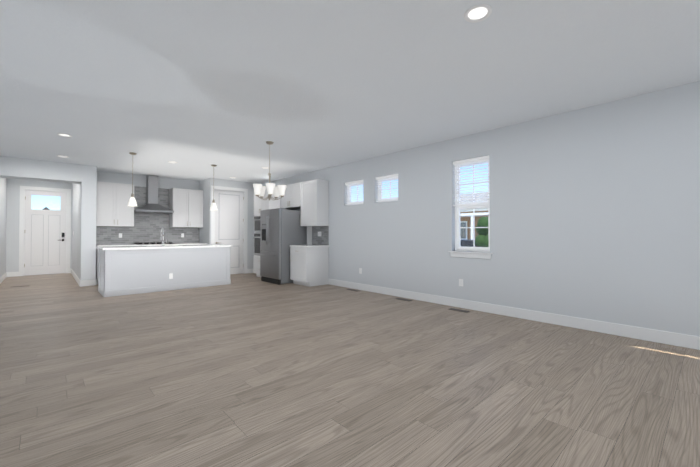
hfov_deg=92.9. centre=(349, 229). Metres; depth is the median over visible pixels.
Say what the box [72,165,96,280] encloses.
wall
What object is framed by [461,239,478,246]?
car
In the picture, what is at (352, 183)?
window blind
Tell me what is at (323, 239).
backsplash
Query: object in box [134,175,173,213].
range hood
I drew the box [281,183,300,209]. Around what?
upper cabinet
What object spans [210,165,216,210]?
pendant light
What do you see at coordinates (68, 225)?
door frame
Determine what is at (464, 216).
house
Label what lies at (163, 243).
faucet
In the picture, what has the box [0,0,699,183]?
ceiling
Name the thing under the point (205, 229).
wall
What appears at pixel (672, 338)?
baseboard
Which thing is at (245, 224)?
door frame
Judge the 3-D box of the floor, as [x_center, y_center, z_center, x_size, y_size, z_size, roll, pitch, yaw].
[-1.781,1.288,5.004,6.030,0.100,16.650,1,-1,-42]
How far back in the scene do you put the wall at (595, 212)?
4.31 m
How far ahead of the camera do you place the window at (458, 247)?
5.35 m
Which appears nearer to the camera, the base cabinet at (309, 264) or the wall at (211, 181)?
the base cabinet at (309, 264)
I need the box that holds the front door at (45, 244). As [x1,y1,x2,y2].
[24,190,65,275]
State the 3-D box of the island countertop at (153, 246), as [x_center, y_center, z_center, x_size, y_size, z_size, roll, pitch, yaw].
[-4.177,0.373,7.537,2.465,0.040,0.525,1,-1,-42]
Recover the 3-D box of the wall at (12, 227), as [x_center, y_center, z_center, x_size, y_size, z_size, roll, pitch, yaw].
[-8.903,-0.073,9.685,1.530,2.740,0.150,1,-1,-42]
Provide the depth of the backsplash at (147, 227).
8.93 m
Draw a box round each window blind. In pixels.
[345,180,362,204]
[376,174,397,201]
[453,155,489,205]
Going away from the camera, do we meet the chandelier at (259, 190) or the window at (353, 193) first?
the chandelier at (259, 190)
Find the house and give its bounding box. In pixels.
[460,192,487,239]
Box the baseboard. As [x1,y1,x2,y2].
[0,269,699,349]
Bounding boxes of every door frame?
[19,186,70,275]
[211,185,247,273]
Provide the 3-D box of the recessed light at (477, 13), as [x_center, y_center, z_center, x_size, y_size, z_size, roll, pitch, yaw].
[0.904,-1.530,2.353,0.188,0.008,0.188,-1,-1,38]
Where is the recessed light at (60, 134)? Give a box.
[57,133,72,136]
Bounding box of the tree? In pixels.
[475,217,488,246]
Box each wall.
[0,156,81,183]
[0,178,6,276]
[6,178,71,271]
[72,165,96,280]
[78,171,199,265]
[199,179,207,243]
[208,178,259,268]
[262,81,699,335]
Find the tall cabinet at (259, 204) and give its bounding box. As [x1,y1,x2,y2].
[253,187,292,276]
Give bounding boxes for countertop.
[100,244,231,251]
[120,245,155,247]
[293,243,324,246]
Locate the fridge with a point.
(282, 230)
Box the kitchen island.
[96,248,230,296]
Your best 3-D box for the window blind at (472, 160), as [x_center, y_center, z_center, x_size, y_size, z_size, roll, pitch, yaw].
[1.924,-0.760,5.265,0.060,0.732,0.618,1,-1,-42]
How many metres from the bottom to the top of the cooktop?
0.040 m
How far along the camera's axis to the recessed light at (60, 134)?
5.24 m
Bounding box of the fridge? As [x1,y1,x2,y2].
[260,208,306,284]
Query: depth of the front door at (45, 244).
9.66 m
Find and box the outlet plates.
[73,231,462,285]
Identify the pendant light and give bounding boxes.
[127,152,136,206]
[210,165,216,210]
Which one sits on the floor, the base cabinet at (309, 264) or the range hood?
the base cabinet at (309, 264)
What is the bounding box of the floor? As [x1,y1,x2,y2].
[0,273,699,466]
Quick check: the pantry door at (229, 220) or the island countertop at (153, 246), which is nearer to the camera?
the island countertop at (153, 246)
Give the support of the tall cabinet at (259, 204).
on the floor
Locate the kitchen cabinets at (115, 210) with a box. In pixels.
[96,181,206,283]
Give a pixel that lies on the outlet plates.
(360, 269)
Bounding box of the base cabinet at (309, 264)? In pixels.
[290,247,328,286]
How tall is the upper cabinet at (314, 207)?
1.070 m
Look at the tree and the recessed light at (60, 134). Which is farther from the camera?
the tree
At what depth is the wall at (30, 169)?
7.03 m
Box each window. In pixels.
[347,182,362,204]
[378,177,397,201]
[455,160,489,251]
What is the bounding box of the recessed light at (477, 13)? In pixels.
[464,4,491,22]
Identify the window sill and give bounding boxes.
[448,251,492,258]
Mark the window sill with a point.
(473, 254)
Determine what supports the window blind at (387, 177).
attached to the wall at (595, 212)
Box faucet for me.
[160,228,166,245]
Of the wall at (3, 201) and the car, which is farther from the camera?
the car
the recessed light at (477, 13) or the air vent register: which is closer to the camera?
the recessed light at (477, 13)
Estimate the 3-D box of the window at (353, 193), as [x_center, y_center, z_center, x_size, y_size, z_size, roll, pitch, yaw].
[0.170,-0.804,7.290,0.060,0.520,0.611,1,-1,-42]
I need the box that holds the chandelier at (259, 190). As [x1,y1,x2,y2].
[253,141,286,200]
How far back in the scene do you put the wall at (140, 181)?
8.84 m
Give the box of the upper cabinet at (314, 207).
[297,179,328,226]
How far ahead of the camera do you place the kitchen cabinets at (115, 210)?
8.38 m
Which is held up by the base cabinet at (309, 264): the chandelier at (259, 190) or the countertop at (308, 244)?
the countertop at (308, 244)
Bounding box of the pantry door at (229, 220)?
[215,190,243,273]
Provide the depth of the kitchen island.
6.83 m
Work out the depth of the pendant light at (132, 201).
6.38 m
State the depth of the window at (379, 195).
6.71 m
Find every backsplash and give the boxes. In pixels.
[96,186,198,244]
[312,226,328,244]
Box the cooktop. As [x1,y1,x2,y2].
[134,242,173,244]

